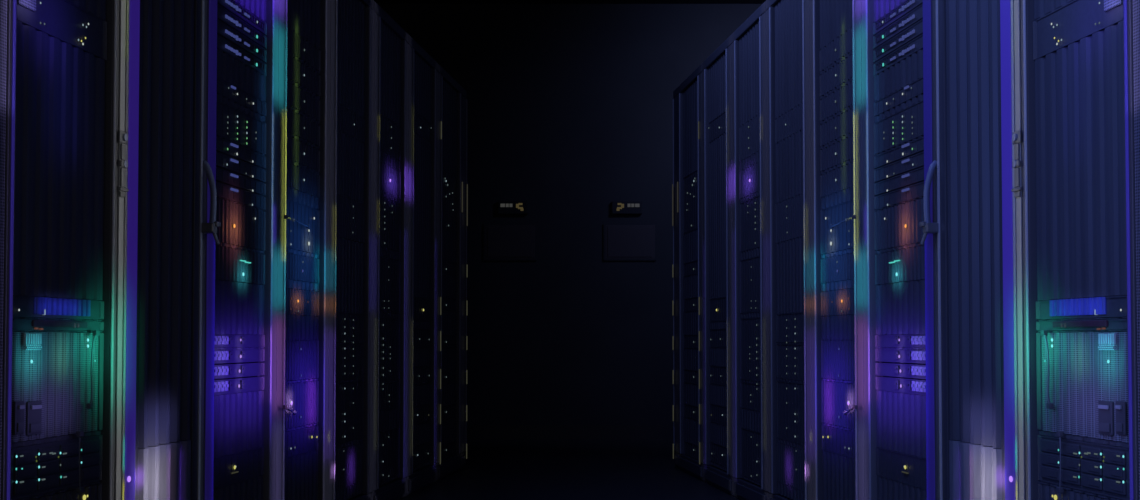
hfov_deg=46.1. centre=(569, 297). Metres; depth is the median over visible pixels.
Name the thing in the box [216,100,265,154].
array
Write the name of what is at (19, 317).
shelf
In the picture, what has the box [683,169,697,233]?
switch
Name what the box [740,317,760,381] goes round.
array
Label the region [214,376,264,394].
server
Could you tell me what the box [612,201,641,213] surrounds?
sign
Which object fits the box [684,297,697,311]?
server
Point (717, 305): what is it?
server
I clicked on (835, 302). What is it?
server
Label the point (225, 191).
server
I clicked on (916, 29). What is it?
switch
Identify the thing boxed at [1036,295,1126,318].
server
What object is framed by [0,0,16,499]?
rack
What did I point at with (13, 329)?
shelf
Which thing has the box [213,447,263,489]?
server
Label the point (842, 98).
server
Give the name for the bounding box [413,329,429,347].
server
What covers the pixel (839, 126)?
server
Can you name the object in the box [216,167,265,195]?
server
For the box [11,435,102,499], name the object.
server
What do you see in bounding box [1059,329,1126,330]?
shelf
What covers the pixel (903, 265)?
server
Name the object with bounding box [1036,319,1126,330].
panel
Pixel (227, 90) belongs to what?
switch
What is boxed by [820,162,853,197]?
server
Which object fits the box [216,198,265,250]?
server
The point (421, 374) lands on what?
server
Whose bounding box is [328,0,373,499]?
rack
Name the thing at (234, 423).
rack
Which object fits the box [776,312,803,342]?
array
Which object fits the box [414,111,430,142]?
server
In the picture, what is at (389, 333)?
array
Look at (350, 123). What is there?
server
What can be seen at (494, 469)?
floor
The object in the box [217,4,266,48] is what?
switch
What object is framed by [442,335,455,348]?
server
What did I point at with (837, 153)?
server
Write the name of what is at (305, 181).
server
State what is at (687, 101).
rack
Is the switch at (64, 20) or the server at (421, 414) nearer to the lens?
the switch at (64, 20)
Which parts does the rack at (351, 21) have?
post, blanking panel, blanking panel, blanking panel, blanking panel, blanking panel, blanking panel, panel, post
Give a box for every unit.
[29,484,101,499]
[1038,484,1110,499]
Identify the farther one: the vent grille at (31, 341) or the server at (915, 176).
the server at (915, 176)
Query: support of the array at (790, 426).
in the rack at (787, 21)
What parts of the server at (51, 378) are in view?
bay label plate, bay label plate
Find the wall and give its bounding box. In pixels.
[378,4,761,424]
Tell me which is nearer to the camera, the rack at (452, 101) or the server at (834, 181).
the server at (834, 181)
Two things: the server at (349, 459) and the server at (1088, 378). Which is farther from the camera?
the server at (349, 459)
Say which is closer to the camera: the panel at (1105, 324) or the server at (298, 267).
the panel at (1105, 324)
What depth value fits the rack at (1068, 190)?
2.97 m
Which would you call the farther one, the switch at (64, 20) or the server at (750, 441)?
the server at (750, 441)
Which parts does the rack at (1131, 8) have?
post, door, panel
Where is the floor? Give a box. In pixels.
[399,439,740,499]
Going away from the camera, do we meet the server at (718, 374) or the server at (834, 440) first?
the server at (834, 440)
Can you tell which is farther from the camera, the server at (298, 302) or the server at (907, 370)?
the server at (298, 302)
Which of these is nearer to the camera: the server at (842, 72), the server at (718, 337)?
the server at (842, 72)
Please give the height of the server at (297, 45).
0.077 m
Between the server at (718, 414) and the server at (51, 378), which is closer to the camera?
the server at (51, 378)
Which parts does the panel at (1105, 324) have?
plate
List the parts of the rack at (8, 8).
panel, door, post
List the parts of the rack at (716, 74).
post, panel, blanking panel, blanking panel, blanking panel, blanking panel, blanking panel, blanking panel, blanking panel, post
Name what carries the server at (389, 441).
in the rack at (391, 46)
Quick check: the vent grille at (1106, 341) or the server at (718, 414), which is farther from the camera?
the server at (718, 414)
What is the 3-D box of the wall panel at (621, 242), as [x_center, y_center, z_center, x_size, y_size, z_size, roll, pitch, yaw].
[0.425,-0.396,9.508,0.376,0.262,0.017,0,-2,0]
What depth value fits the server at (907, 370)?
3.93 m
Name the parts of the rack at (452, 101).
post, blanking panel, blanking panel, blanking panel, blanking panel, blanking panel, blanking panel, blanking panel, panel, post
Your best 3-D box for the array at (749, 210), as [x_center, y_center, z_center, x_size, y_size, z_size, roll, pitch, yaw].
[0.994,-0.316,5.748,0.455,0.218,0.422,0,-2,-6]
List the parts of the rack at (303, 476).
post, blanking panel, blanking panel, blanking panel, blanking panel, blanking panel, blanking panel, blanking panel, blanking panel, blanking panel, blanking panel, blanking panel, blanking panel, blanking panel, post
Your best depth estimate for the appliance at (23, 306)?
2.85 m
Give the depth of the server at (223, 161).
3.95 m
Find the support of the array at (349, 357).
in the rack at (351, 21)
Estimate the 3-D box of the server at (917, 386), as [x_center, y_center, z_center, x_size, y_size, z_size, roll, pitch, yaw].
[1.191,0.258,3.955,0.458,0.043,0.454,0,-2,-6]
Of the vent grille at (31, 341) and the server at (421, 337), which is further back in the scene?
the server at (421, 337)
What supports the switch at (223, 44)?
in the rack at (234, 423)
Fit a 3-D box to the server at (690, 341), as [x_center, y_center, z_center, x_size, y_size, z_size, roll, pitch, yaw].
[0.853,0.229,6.986,0.456,0.071,0.422,0,-2,-6]
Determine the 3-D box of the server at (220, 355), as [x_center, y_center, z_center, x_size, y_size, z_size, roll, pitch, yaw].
[-1.191,0.170,3.958,0.458,0.040,0.454,0,-2,6]
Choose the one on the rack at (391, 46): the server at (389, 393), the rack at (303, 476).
the server at (389, 393)
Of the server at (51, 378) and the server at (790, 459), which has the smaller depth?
the server at (51, 378)
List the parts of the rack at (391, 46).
post, blanking panel, blanking panel, blanking panel, blanking panel, blanking panel, blanking panel, blanking panel, blanking panel, panel, post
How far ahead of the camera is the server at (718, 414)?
6.34 m
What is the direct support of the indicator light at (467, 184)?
attached to the rack at (452, 101)
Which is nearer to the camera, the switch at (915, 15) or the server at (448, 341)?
the switch at (915, 15)
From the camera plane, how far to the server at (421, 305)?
6.35 m
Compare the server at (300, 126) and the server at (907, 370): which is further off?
the server at (300, 126)
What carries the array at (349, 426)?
in the rack at (351, 21)
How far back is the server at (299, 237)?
4.54 m
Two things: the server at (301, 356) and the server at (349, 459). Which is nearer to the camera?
the server at (301, 356)
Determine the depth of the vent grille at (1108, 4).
2.74 m
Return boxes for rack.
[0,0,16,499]
[10,0,129,499]
[203,0,278,499]
[275,0,330,499]
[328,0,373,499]
[370,1,408,499]
[406,35,437,495]
[436,64,467,480]
[672,64,703,480]
[702,35,733,495]
[731,1,769,499]
[766,0,811,499]
[809,0,864,499]
[861,0,936,499]
[1010,0,1129,499]
[1123,0,1139,499]
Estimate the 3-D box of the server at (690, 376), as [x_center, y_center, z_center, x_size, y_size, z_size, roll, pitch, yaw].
[0.853,0.412,6.980,0.456,0.071,0.422,0,-2,-6]
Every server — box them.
[11,332,103,442]
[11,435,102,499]
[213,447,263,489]
[214,334,264,347]
[214,349,264,363]
[214,363,264,378]
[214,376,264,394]
[215,245,264,284]
[216,136,265,168]
[216,151,265,181]
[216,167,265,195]
[216,181,265,209]
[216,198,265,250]
[285,340,318,380]
[285,381,318,428]
[285,425,318,458]
[286,162,319,197]
[286,253,318,282]
[286,288,318,315]
[287,28,320,71]
[287,54,320,96]
[287,81,319,121]
[287,108,319,146]
[287,135,319,171]
[335,442,363,491]
[337,103,364,143]
[337,193,364,242]
[379,382,399,411]
[379,428,399,482]
[380,114,400,161]
[380,161,400,198]
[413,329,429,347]
[413,365,429,385]
[413,404,429,425]
[413,442,429,467]
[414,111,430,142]
[414,297,429,321]
[442,260,455,276]
[442,297,455,311]
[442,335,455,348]
[442,369,455,384]
[442,404,455,420]
[442,441,455,459]
[684,260,697,276]
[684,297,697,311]
[684,335,697,348]
[684,369,697,384]
[684,404,697,420]
[684,441,697,459]
[709,111,725,142]
[710,297,725,321]
[710,329,726,347]
[710,365,726,385]
[710,404,726,425]
[710,442,726,467]
[739,114,759,161]
[739,161,759,198]
[740,382,760,411]
[740,428,760,482]
[775,103,802,143]
[775,193,802,242]
[776,442,804,491]
[819,28,852,71]
[819,54,852,96]
[820,81,852,121]
[820,108,852,146]
[820,135,852,171]
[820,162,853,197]
[821,253,853,282]
[821,288,853,315]
[821,340,854,380]
[821,381,854,428]
[821,425,854,458]
[874,136,923,168]
[874,151,923,181]
[874,167,923,195]
[874,181,923,209]
[874,198,923,250]
[875,245,924,284]
[875,334,925,347]
[875,349,925,363]
[875,363,925,378]
[875,376,925,394]
[876,447,926,489]
[1036,332,1128,442]
[1037,435,1128,499]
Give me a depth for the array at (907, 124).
3.95 m
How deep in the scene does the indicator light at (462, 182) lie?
7.22 m
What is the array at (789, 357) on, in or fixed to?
in the rack at (787, 21)
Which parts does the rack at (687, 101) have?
post, panel, blanking panel, blanking panel, blanking panel, blanking panel, blanking panel, blanking panel, blanking panel, post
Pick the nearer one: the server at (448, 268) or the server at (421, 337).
the server at (421, 337)
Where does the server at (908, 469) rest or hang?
on the rack at (905, 423)
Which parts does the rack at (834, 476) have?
post, blanking panel, blanking panel, blanking panel, blanking panel, blanking panel, blanking panel, blanking panel, blanking panel, blanking panel, blanking panel, blanking panel, blanking panel, blanking panel, post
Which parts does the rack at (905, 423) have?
post, mounting rail, blanking panel, blanking panel, blanking panel, blanking panel, blanking panel, blanking panel, blanking panel, blanking panel, blanking panel, blanking panel, post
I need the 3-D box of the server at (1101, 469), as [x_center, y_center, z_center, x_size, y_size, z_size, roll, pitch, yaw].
[1.312,0.359,2.881,0.456,0.106,0.420,0,-2,-6]
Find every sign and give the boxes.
[498,201,527,213]
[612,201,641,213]
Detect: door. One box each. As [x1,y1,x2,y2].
[124,0,220,499]
[919,0,1015,499]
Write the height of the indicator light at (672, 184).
0.232 m
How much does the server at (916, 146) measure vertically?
0.039 m
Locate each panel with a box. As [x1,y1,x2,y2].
[13,319,103,330]
[603,224,655,260]
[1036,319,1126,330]
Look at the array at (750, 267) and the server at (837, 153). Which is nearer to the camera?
the server at (837, 153)
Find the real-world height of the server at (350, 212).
0.159 m
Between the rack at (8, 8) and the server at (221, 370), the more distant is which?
the server at (221, 370)
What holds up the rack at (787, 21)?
on the floor
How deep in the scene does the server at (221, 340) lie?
3.94 m
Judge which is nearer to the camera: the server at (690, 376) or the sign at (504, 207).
the server at (690, 376)
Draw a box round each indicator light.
[462,182,462,211]
[467,184,467,225]
[672,184,672,225]
[677,182,677,211]
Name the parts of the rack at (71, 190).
post, panel, blanking panel, blanking panel, blanking panel, blanking panel, blanking panel, blanking panel, post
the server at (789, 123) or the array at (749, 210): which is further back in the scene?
the array at (749, 210)
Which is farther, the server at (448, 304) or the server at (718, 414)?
the server at (448, 304)
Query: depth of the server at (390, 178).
5.75 m
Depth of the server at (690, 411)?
6.97 m
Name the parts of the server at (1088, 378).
bay label plate, bay label plate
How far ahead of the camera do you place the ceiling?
9.51 m
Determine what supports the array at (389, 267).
in the rack at (391, 46)
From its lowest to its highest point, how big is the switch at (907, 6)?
0.040 m
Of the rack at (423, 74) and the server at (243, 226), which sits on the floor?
the rack at (423, 74)
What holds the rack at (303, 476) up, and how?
on the floor
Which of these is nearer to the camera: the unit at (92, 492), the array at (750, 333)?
the unit at (92, 492)
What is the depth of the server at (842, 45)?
4.57 m
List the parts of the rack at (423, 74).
post, blanking panel, blanking panel, blanking panel, blanking panel, blanking panel, blanking panel, panel, blanking panel, post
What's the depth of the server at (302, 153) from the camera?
4.56 m
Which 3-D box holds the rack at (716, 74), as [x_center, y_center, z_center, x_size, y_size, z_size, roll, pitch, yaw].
[1.162,-0.142,6.388,0.954,2.082,0.630,0,-2,-6]
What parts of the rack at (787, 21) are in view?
post, panel, blanking panel, blanking panel, blanking panel, blanking panel, blanking panel, blanking panel, post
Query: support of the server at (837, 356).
in the rack at (834, 476)
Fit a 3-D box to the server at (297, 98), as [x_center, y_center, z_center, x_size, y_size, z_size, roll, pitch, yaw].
[-1.127,-0.668,4.567,0.455,0.077,0.415,0,-2,6]
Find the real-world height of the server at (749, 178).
0.123 m
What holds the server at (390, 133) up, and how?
in the rack at (391, 46)
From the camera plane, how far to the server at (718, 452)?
6.33 m
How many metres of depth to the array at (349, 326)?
5.11 m
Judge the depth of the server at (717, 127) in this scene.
6.38 m
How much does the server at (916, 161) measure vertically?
0.041 m
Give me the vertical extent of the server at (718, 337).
0.088 m
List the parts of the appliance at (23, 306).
plate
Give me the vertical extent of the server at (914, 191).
0.043 m
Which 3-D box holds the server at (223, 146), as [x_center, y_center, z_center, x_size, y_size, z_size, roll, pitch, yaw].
[-1.192,-0.428,3.977,0.456,0.039,0.454,0,-2,6]
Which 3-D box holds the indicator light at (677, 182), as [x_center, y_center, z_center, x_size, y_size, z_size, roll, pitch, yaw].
[0.581,-0.544,7.230,0.005,0.165,0.012,0,-2,-6]
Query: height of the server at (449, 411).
0.071 m
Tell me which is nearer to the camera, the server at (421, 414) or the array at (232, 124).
the array at (232, 124)
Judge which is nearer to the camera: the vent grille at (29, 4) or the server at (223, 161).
the vent grille at (29, 4)
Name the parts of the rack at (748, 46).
post, panel, blanking panel, blanking panel, blanking panel, blanking panel, blanking panel, blanking panel, blanking panel, blanking panel, post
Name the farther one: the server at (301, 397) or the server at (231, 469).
the server at (301, 397)
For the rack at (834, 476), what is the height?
2.082 m
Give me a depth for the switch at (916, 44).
3.96 m
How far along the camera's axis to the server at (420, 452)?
6.33 m
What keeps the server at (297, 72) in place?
in the rack at (303, 476)
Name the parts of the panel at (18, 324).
plate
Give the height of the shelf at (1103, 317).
0.003 m
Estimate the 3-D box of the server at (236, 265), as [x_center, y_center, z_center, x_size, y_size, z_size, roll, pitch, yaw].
[-1.192,-0.095,3.967,0.456,0.096,0.454,0,-2,6]
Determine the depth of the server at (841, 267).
4.54 m
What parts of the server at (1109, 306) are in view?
plate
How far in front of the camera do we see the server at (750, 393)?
5.73 m
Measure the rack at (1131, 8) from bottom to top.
2.078 m
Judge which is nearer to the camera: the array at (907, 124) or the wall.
the array at (907, 124)
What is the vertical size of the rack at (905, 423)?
2.082 m
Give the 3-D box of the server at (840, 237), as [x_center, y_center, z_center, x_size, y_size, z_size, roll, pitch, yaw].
[1.127,-0.238,4.553,0.457,0.159,0.415,0,-2,-6]
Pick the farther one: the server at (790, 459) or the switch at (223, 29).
the server at (790, 459)
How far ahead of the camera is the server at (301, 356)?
4.53 m
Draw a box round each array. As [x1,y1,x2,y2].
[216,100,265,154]
[335,381,363,444]
[336,312,363,342]
[336,344,363,380]
[379,317,399,381]
[380,195,400,251]
[380,256,399,312]
[739,195,759,251]
[740,256,759,312]
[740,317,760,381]
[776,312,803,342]
[776,344,803,380]
[776,381,804,444]
[874,100,923,154]
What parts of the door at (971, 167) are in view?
handle, post, door, door panel, kick plate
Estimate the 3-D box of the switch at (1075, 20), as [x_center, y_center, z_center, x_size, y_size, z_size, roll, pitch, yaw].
[1.017,-0.603,2.809,0.182,0.092,0.530,0,-2,-6]
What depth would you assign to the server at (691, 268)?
6.98 m
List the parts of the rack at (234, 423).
post, blanking panel, blanking panel, blanking panel, blanking panel, blanking panel, blanking panel, blanking panel, blanking panel, blanking panel, blanking panel, mounting rail, post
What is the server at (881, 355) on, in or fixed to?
in the rack at (905, 423)
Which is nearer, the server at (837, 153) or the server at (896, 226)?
the server at (896, 226)
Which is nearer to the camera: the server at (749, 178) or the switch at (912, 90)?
the switch at (912, 90)
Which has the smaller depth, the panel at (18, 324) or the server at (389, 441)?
the panel at (18, 324)
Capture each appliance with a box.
[13,295,103,318]
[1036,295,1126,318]
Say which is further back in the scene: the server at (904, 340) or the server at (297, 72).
the server at (297, 72)
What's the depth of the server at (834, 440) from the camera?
4.52 m
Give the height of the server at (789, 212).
0.159 m
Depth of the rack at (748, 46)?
5.77 m
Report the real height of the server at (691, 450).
0.071 m
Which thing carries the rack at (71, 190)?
on the floor
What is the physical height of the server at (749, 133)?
0.153 m
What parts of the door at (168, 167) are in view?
kick plate, door panel, door, post, handle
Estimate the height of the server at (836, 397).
0.148 m
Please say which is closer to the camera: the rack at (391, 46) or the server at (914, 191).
the server at (914, 191)
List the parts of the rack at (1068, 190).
post, blanking panel, blanking panel, blanking panel, blanking panel, blanking panel, blanking panel, panel, post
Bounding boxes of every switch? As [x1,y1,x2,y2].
[17,0,106,59]
[217,0,266,35]
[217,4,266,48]
[217,19,266,62]
[217,34,266,75]
[217,77,266,116]
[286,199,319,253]
[442,169,456,233]
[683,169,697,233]
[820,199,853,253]
[873,0,922,35]
[873,4,922,48]
[873,19,922,62]
[873,34,922,75]
[873,77,922,116]
[1033,0,1122,59]
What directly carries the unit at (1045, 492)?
in the rack at (1068, 190)
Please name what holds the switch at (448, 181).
in the rack at (452, 101)
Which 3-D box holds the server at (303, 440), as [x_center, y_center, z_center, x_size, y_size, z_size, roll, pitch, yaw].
[-1.127,0.484,4.530,0.455,0.087,0.415,0,-2,6]
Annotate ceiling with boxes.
[374,0,765,3]
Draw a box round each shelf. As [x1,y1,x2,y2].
[13,317,90,319]
[13,329,80,330]
[1049,317,1126,319]
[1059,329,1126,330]
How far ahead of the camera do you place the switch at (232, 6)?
3.99 m
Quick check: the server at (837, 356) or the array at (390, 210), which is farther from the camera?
the array at (390, 210)
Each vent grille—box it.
[18,0,35,11]
[23,333,41,349]
[1098,333,1116,349]
[1104,0,1121,11]
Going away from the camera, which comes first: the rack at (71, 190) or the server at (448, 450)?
the rack at (71, 190)

